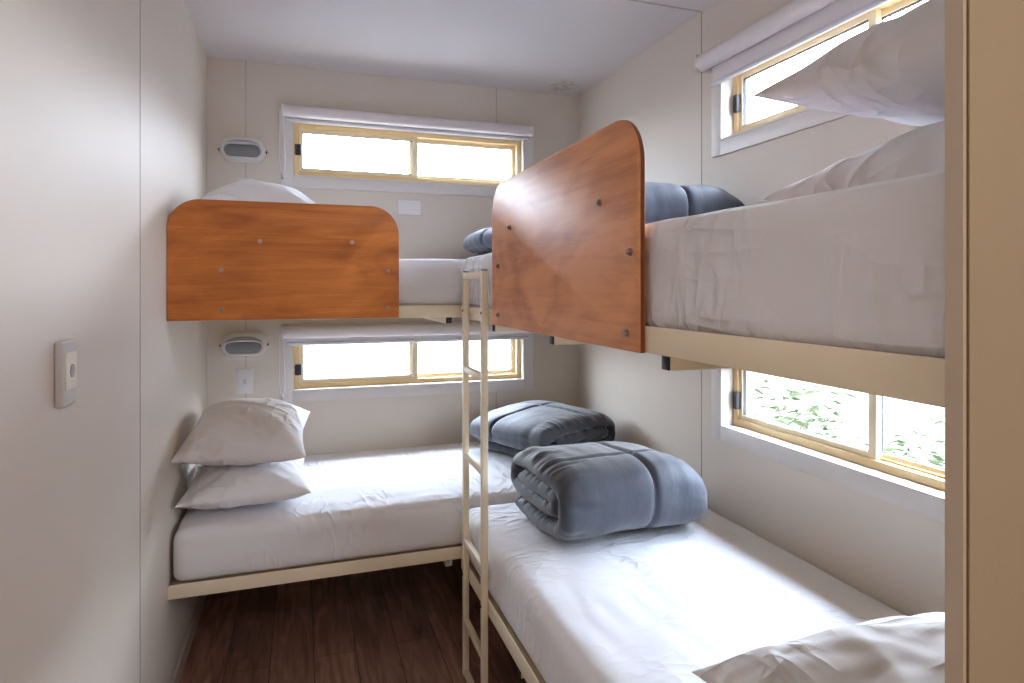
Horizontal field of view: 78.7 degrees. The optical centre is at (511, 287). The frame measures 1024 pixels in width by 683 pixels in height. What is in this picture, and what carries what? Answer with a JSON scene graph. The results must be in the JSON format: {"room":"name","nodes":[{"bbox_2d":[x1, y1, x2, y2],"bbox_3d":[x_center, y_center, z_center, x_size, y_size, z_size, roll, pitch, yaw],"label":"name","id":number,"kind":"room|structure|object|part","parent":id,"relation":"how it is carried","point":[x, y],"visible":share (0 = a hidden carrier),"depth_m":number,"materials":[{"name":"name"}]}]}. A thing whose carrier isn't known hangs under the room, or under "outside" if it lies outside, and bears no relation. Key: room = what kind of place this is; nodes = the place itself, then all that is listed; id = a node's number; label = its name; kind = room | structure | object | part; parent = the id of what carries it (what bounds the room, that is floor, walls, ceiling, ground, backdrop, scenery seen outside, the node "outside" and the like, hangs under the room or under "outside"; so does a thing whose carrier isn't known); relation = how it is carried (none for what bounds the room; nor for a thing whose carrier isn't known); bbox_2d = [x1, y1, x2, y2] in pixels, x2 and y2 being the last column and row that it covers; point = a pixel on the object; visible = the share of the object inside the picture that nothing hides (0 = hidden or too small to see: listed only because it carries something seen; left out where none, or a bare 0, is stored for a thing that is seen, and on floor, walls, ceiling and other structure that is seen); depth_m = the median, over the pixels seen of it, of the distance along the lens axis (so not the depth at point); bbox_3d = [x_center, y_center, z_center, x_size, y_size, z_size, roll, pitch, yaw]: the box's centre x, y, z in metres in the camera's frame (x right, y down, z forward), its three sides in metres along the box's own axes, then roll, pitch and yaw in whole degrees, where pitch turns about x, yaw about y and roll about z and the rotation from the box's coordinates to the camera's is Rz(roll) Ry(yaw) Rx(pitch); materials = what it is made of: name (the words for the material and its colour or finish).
{"room":"dormitory","nodes":[
{"label":"dormitory","id":0,"kind":"room"},
{"bbox_2d":[0,0,206,682],"bbox_3d":[-0.737,0.153,0.741,0.111,2.405,4.596,0,0,-19],"label":"wall","id":1,"kind":"structure","parent":0,"point":[103,103],"depth_m":1.31,"materials":[{"name":"beige paint"}]},
{"bbox_2d":[54,339,76,408],"bbox_3d":[-0.795,0.152,1.116,0.020,0.116,0.068,0,0,-19],"label":"wall switch","id":2,"kind":"object","parent":1,"relation":"attached to","point":[65,352],"visible":1,"depth_m":1.09,"materials":[{"name":"grey plastic"}]},
{"bbox_3d":[-0.790,0.147,1.118,0.003,0.066,0.056,0,0,-19],"label":"rocker panel","id":3,"kind":"part","parent":2,"relation":"part of","materials":[{"name":"white plastic"}]},
{"bbox_2d":[170,595,206,682],"bbox_3d":[-0.680,1.321,0.761,0.012,0.070,4.376,0,0,-19],"label":"baseboard","id":4,"kind":"structure","parent":1,"relation":"attached to","point":[181,662],"depth_m":2.30,"materials":[{"name":"beige paint"}]},
{"bbox_2d":[180,559,526,682],"bbox_3d":[0.190,1.416,1.054,2.067,0.120,4.596,0,0,-19],"label":"floor","id":5,"kind":"structure","parent":0,"point":[400,624],"depth_m":2.44,"materials":[{"name":"brown wood"}]},
{"bbox_2d":[207,57,578,455],"bbox_3d":[-0.527,0.153,3.179,1.847,2.405,0.111,0,0,-19],"label":"wall","id":6,"kind":"structure","parent":0,"point":[245,98],"depth_m":3.08,"materials":[{"name":"beige paint"}]},
{"bbox_2d":[218,136,266,162],"bbox_3d":[-1.228,-0.634,2.842,0.210,0.112,0.082,0,0,-19],"label":"wall light","id":7,"kind":"object","parent":6,"relation":"attached to","point":[232,148],"visible":1,"depth_m":2.83,"materials":[{"name":"white plastic"}]},
{"bbox_2d":[221,139,261,150],"bbox_3d":[-1.221,-0.651,2.821,0.168,0.054,0.031,0,0,-19],"label":"hood","id":8,"kind":"object","parent":7,"relation":"attached to","point":[226,144],"depth_m":2.82,"materials":[{"name":"white plastic"}]},
{"bbox_2d":[219,332,268,356],"bbox_3d":[-1.222,0.258,2.844,0.210,0.112,0.082,0,0,-19],"label":"wall light","id":9,"kind":"object","parent":6,"relation":"attached to","point":[233,344],"visible":1,"depth_m":2.83,"materials":[{"name":"white plastic"}]},
{"bbox_2d":[222,336,263,346],"bbox_3d":[-1.214,0.241,2.821,0.173,0.054,0.035,0,0,-19],"label":"hood","id":10,"kind":"object","parent":9,"relation":"attached to","point":[227,341],"depth_m":2.82,"materials":[{"name":"white plastic"}]},
{"bbox_2d":[236,369,253,393],"bbox_3d":[-1.230,0.431,2.875,0.074,0.116,0.016,0,0,-19],"label":"light switch","id":11,"kind":"object","parent":6,"relation":"attached to","point":[244,377],"visible":1,"depth_m":2.87,"materials":[{"name":"white plastic"}]},
{"bbox_3d":[-1.230,0.431,2.873,0.053,0.088,0.003,0,0,-19],"label":"raised panel","id":12,"kind":"part","parent":11,"relation":"part of","materials":[{"name":"white plastic"}]},
{"bbox_2d":[236,178,253,181],"bbox_3d":[-1.230,-0.449,2.875,0.074,0.116,0.016,0,0,-19],"label":"light switch","id":13,"kind":"object","parent":6,"relation":"attached to","point":[237,179],"visible":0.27,"depth_m":2.87,"materials":[{"name":"white plastic"}]},
{"bbox_2d":[167,199,461,323],"bbox_3d":[-0.365,-0.078,2.697,1.845,0.418,0.905,0,0,-19],"label":"frame","id":14,"kind":"object","parent":6,"relation":"attached to","point":[228,260],"visible":0.95,"depth_m":2.09,"materials":[{"name":"brown wood"}]},
{"bbox_3d":[-0.649,0.086,2.169,0.968,0.045,0.040,0,0,-19],"label":"rail","id":15,"kind":"part","parent":14,"relation":"part of","materials":[{"name":"beige metal"}]},
{"bbox_2d":[399,259,465,305],"bbox_3d":[-0.367,-0.022,2.712,1.835,0.186,0.872,0,0,-19],"label":"mattress","id":16,"kind":"object","parent":14,"relation":"on","point":[421,281],"visible":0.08,"depth_m":2.28,"materials":[{"name":"white fabric"}]},
{"bbox_2d":[463,227,491,256],"bbox_3d":[0.097,-0.211,2.884,0.518,0.185,0.572,0,0,-34],"label":"quilt","id":17,"kind":"object","parent":16,"relation":"on","point":[480,242],"visible":0.13,"depth_m":2.83,"materials":[{"name":"grey fabric"}]},
{"bbox_3d":[-0.988,-0.169,2.474,0.460,0.102,0.560,0,0,-19],"label":"pillow","id":18,"kind":"object","parent":16,"relation":"on","visible":0},
{"bbox_2d":[201,180,315,203],"bbox_3d":[-0.988,-0.327,2.474,0.470,0.177,0.560,0,0,-19],"label":"pillow","id":19,"kind":"object","parent":18,"relation":"on","point":[249,190],"visible":0.22,"depth_m":2.27,"materials":[{"name":"white fabric"}]},
{"bbox_2d":[168,544,461,599],"bbox_3d":[-0.368,0.988,2.708,1.845,0.068,0.882,0,0,-19],"label":"frame","id":20,"kind":"object","parent":6,"relation":"attached to","point":[178,589],"visible":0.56,"depth_m":2.14,"materials":[{"name":"beige metal"}]},
{"bbox_2d":[173,442,519,580],"bbox_3d":[-0.368,0.869,2.712,1.834,0.185,0.872,0,0,-19],"label":"mattress","id":21,"kind":"object","parent":20,"relation":"on","point":[359,504],"visible":0.52,"depth_m":2.25,"materials":[{"name":"white fabric"}]},
{"bbox_2d":[175,458,311,509],"bbox_3d":[-0.995,0.709,2.361,0.425,0.158,0.562,0,-1,-21],"label":"pillow","id":22,"kind":"object","parent":21,"relation":"on","point":[221,486],"visible":0.79,"depth_m":2.16,"materials":[{"name":"white fabric"}]},
{"bbox_2d":[171,397,309,465],"bbox_3d":[-1.004,0.533,2.389,0.430,0.202,0.579,0,0,-17],"label":"pillow","id":23,"kind":"object","parent":22,"relation":"on","point":[240,431],"visible":1,"depth_m":2.19,"materials":[{"name":"white fabric"}]},
{"bbox_2d":[470,400,615,455],"bbox_3d":[0.135,0.670,2.950,0.516,0.209,0.544,0,0,-43],"label":"quilt","id":24,"kind":"object","parent":21,"relation":"on","point":[513,428],"visible":0.88,"depth_m":2.80,"materials":[{"name":"grey fabric"}]},
{"bbox_2d":[281,116,532,196],"bbox_3d":[-0.504,-0.660,3.181,1.264,0.369,0.122,0,0,-19],"label":"window","id":25,"kind":"structure","parent":6,"relation":"in","point":[295,175],"depth_m":3.11,"materials":[{"name":"white wood"}]},
{"bbox_3d":[-0.757,-0.660,3.086,0.580,0.215,0.020,0,0,-19],"label":"sliding sash","id":26,"kind":"part","parent":25,"relation":"part of","materials":[{"name":"clear glass"}]},
{"bbox_2d":[279,103,533,178],"bbox_3d":[-0.488,-0.681,3.095,1.251,0.339,0.074,0,0,-19],"label":"roller blind","id":27,"kind":"object","parent":25,"relation":"attached to","point":[293,113],"visible":1,"depth_m":3.05,"materials":[{"name":"white fabric"}]},
{"bbox_3d":[-1.062,-0.676,2.882,0.029,0.286,0.037,0,0,-19],"label":"pull chain","id":28,"kind":"part","parent":27,"relation":"part of","materials":[{"name":"white plastic"}]},
{"bbox_3d":[-0.253,-0.660,3.281,0.580,0.215,0.020,0,0,-19],"label":"fixed sash","id":29,"kind":"part","parent":25,"relation":"part of","materials":[{"name":"clear glass"}]},
{"bbox_2d":[281,321,532,402],"bbox_3d":[-0.504,0.355,3.181,1.264,0.369,0.122,0,0,-19],"label":"window","id":30,"kind":"structure","parent":6,"relation":"in","point":[520,375],"depth_m":3.12,"materials":[{"name":"white"}]},
{"bbox_3d":[-0.757,0.355,3.086,0.580,0.215,0.020,0,0,-19],"label":"sliding sash","id":31,"kind":"part","parent":30,"relation":"part of","materials":[{"name":"beige metal"}]},
{"bbox_2d":[279,322,532,399],"bbox_3d":[-0.484,0.347,3.093,1.259,0.342,0.080,0,0,-19],"label":"roller blind","id":32,"kind":"object","parent":30,"relation":"attached to","point":[421,332],"visible":0.77,"depth_m":3.03,"materials":[{"name":"white fabric"}]},
{"bbox_3d":[-1.060,0.354,2.878,0.029,0.286,0.040,0,0,-19],"label":"pull chain","id":33,"kind":"part","parent":32,"relation":"part of","materials":[{"name":"white plastic"}]},
{"bbox_3d":[-0.505,0.355,3.184,1.148,0.253,0.060,0,0,-19],"label":"frame","id":34,"kind":"part","parent":30,"relation":"part of","materials":[{"name":"gold metal"}]},
{"bbox_3d":[-0.253,0.355,3.281,0.580,0.215,0.020,0,0,-19],"label":"fixed sash","id":35,"kind":"part","parent":30,"relation":"part of","materials":[{"name":"clear glass"}]},
{"bbox_2d":[397,200,420,215],"bbox_3d":[-0.515,-0.401,3.120,0.118,0.074,0.010,0,0,-19],"label":"blank plate","id":36,"kind":"object","parent":6,"relation":"attached to","point":[404,207],"visible":1,"depth_m":3.11,"materials":[{"name":"white plastic"}]},
{"bbox_2d":[184,0,717,96],"bbox_3d":[0.190,-1.074,1.054,2.067,0.190,4.596,0,0,-19],"label":"ceiling","id":37,"kind":"structure","parent":0,"point":[560,47],"depth_m":2.60,"materials":[{"name":"white paint"}]},
{"bbox_2d":[579,0,944,615],"bbox_3d":[1.117,0.153,1.367,0.111,2.405,4.596,0,0,-19],"label":"wall","id":38,"kind":"structure","parent":0,"point":[894,555],"depth_m":2.21,"materials":[{"name":"beige paint"}]},
{"bbox_2d":[461,554,545,682],"bbox_3d":[0.524,1.019,1.571,0.881,0.074,1.840,0,0,-19],"label":"frame","id":39,"kind":"object","parent":38,"relation":"attached to","point":[527,670],"visible":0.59,"depth_m":1.78,"materials":[{"name":"beige metal"}]},
{"bbox_2d":[469,503,905,682],"bbox_3d":[0.525,0.894,1.574,0.871,0.202,1.846,0,0,-19],"label":"mattress","id":40,"kind":"object","parent":39,"relation":"on","point":[663,604],"visible":0.71,"depth_m":1.63,"materials":[{"name":"white fabric"}]},
{"bbox_2d":[511,441,707,540],"bbox_3d":[0.320,0.668,2.132,0.550,0.254,0.501,0,0,-20],"label":"quilt","id":41,"kind":"object","parent":40,"relation":"on","point":[570,492],"visible":1,"depth_m":1.94,"materials":[{"name":"grey fabric"}]},
{"bbox_2d":[461,120,944,407],"bbox_3d":[0.513,-0.086,1.567,0.903,0.440,1.840,0,0,-19],"label":"frame","id":42,"kind":"object","parent":38,"relation":"attached to","point":[568,228],"visible":0.8,"depth_m":1.18,"materials":[{"name":"brown wood"}]},
{"bbox_2d":[462,269,487,682],"bbox_3d":[-0.126,0.649,2.080,0.022,1.414,0.255,0,0,-19],"label":"ladder","id":43,"kind":"object","parent":42,"relation":"attached to","point":[481,645],"visible":1,"depth_m":2.06,"materials":[{"name":"beige metal"}]},
{"bbox_3d":[0.126,0.087,1.436,0.040,0.045,1.840,0,0,-19],"label":"rail","id":44,"kind":"part","parent":42,"relation":"part of","materials":[{"name":"beige metal"}]},
{"bbox_2d":[465,170,944,358],"bbox_3d":[0.524,-0.027,1.574,0.873,0.200,1.847,0,0,-19],"label":"mattress","id":45,"kind":"object","parent":42,"relation":"on","point":[862,267],"visible":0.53,"depth_m":0.73,"materials":[{"name":"white fabric"}]},
{"bbox_2d":[645,182,744,223],"bbox_3d":[0.450,-0.233,2.143,0.595,0.215,0.464,0,0,-20],"label":"quilt","id":46,"kind":"object","parent":45,"relation":"on","point":[663,201],"visible":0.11,"depth_m":1.94,"materials":[{"name":"grey fabric"}]},
{"bbox_2d":[758,120,944,201],"bbox_3d":[0.809,-0.191,0.959,0.660,0.134,0.470,0,0,-19],"label":"pillow","id":47,"kind":"object","parent":45,"relation":"on","point":[921,150],"visible":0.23,"depth_m":0.90,"materials":[{"name":"white fabric"}]},
{"bbox_2d":[752,0,944,125],"bbox_3d":[0.815,-0.355,0.972,0.680,0.185,0.479,0,0,-22],"label":"pillow","id":48,"kind":"object","parent":47,"relation":"on","point":[893,69],"visible":0.61,"depth_m":0.92,"materials":[{"name":"white fabric"}]},
{"bbox_2d":[711,0,924,157],"bbox_3d":[0.990,-0.661,1.724,0.122,0.367,1.249,0,0,-19],"label":"window","id":49,"kind":"structure","parent":38,"relation":"in","point":[732,128],"depth_m":2.08,"materials":[{"name":"white"}]},
{"bbox_3d":[0.938,-0.661,1.707,0.011,0.367,1.249,0,0,-19],"label":"architrave","id":50,"kind":"part","parent":49,"relation":"part of","materials":[{"name":"white"}]},
{"bbox_2d":[695,0,890,86],"bbox_3d":[0.917,-0.793,1.663,0.078,0.121,1.343,0,0,-19],"label":"roller blind","id":51,"kind":"object","parent":49,"relation":"attached to","point":[797,22],"visible":1,"depth_m":1.93,"materials":[{"name":"white fabric"}]},
{"bbox_3d":[0.913,-0.661,1.979,0.020,0.213,0.572,0,0,-19],"label":"sliding sash","id":52,"kind":"part","parent":49,"relation":"part of","materials":[{"name":"beige metal"}]},
{"bbox_3d":[1.010,-0.661,1.731,0.060,0.251,1.133,0,0,-19],"label":"frame","id":53,"kind":"part","parent":49,"relation":"part of","materials":[{"name":"gold metal"}]},
{"bbox_3d":[1.106,-0.661,1.483,0.020,0.213,0.572,0,0,-19],"label":"fixed sash","id":54,"kind":"part","parent":49,"relation":"part of","materials":[{"name":"beige wood"}]},
{"bbox_2d":[711,368,944,522],"bbox_3d":[0.990,0.367,1.724,0.122,0.369,1.249,0,0,-19],"label":"window","id":55,"kind":"structure","parent":38,"relation":"in","point":[914,485],"depth_m":1.80,"materials":[{"name":"white"}]},
{"bbox_3d":[0.913,0.367,1.979,0.020,0.215,0.572,0,0,-19],"label":"sliding sash","id":56,"kind":"part","parent":55,"relation":"part of","materials":[{"name":"beige metal"}]},
{"bbox_3d":[1.106,0.367,1.483,0.020,0.215,0.572,0,0,-19],"label":"fixed sash","id":57,"kind":"part","parent":55,"relation":"part of","materials":[{"name":"beige metal"}]},
{"bbox_2d":[945,0,1023,682],"bbox_3d":[0.812,0.153,0.687,0.902,2.405,0.016,0,0,-19],"label":"door frame","id":58,"kind":"structure","parent":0,"point":[984,39],"depth_m":0.55,"materials":[{"name":"beige laminate"}]},
{"label":"outside","id":59,"kind":"structure","parent":0,"visible":0},
{"bbox_2d":[303,340,944,467],"bbox_3d":[0.859,-0.644,5.566,66.000,6.400,70.000,0,0,-19],"label":"ground","id":60,"kind":"structure","parent":59,"point":[373,359],"depth_m":15.94,"materials":[{"name":"white"}]},
{"bbox_2d":[751,372,867,443],"bbox_3d":[2.540,1.350,5.925,1.435,1.428,1.571,0,0,-34],"label":"shrub","id":61,"kind":"object","parent":60,"relation":"on","point":[805,420],"visible":0.43,"depth_m":5.62,"materials":[{"name":"green plant"}]},
{"bbox_2d":[857,406,944,466],"bbox_3d":[3.618,1.584,5.610,1.119,0.970,1.229,0,0,43],"label":"shrub","id":62,"kind":"object","parent":60,"relation":"on","point":[932,451],"visible":0.21,"depth_m":5.61,"materials":[{"name":"green plant"}]},
{"bbox_3d":[0.780,0.757,1.107,0.660,0.074,0.500,0,0,-19],"label":"pillow","id":63,"kind":"object","parent":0,"visible":0},
{"bbox_2d":[692,612,944,682],"bbox_3d":[0.703,0.632,0.944,0.680,0.151,0.480,0,0,-16],"label":"pillow","id":64,"kind":"object","parent":63,"relation":"on","point":[894,649],"visible":0.63,"depth_m":1.00,"materials":[{"name":"white fabric"}]}
]}

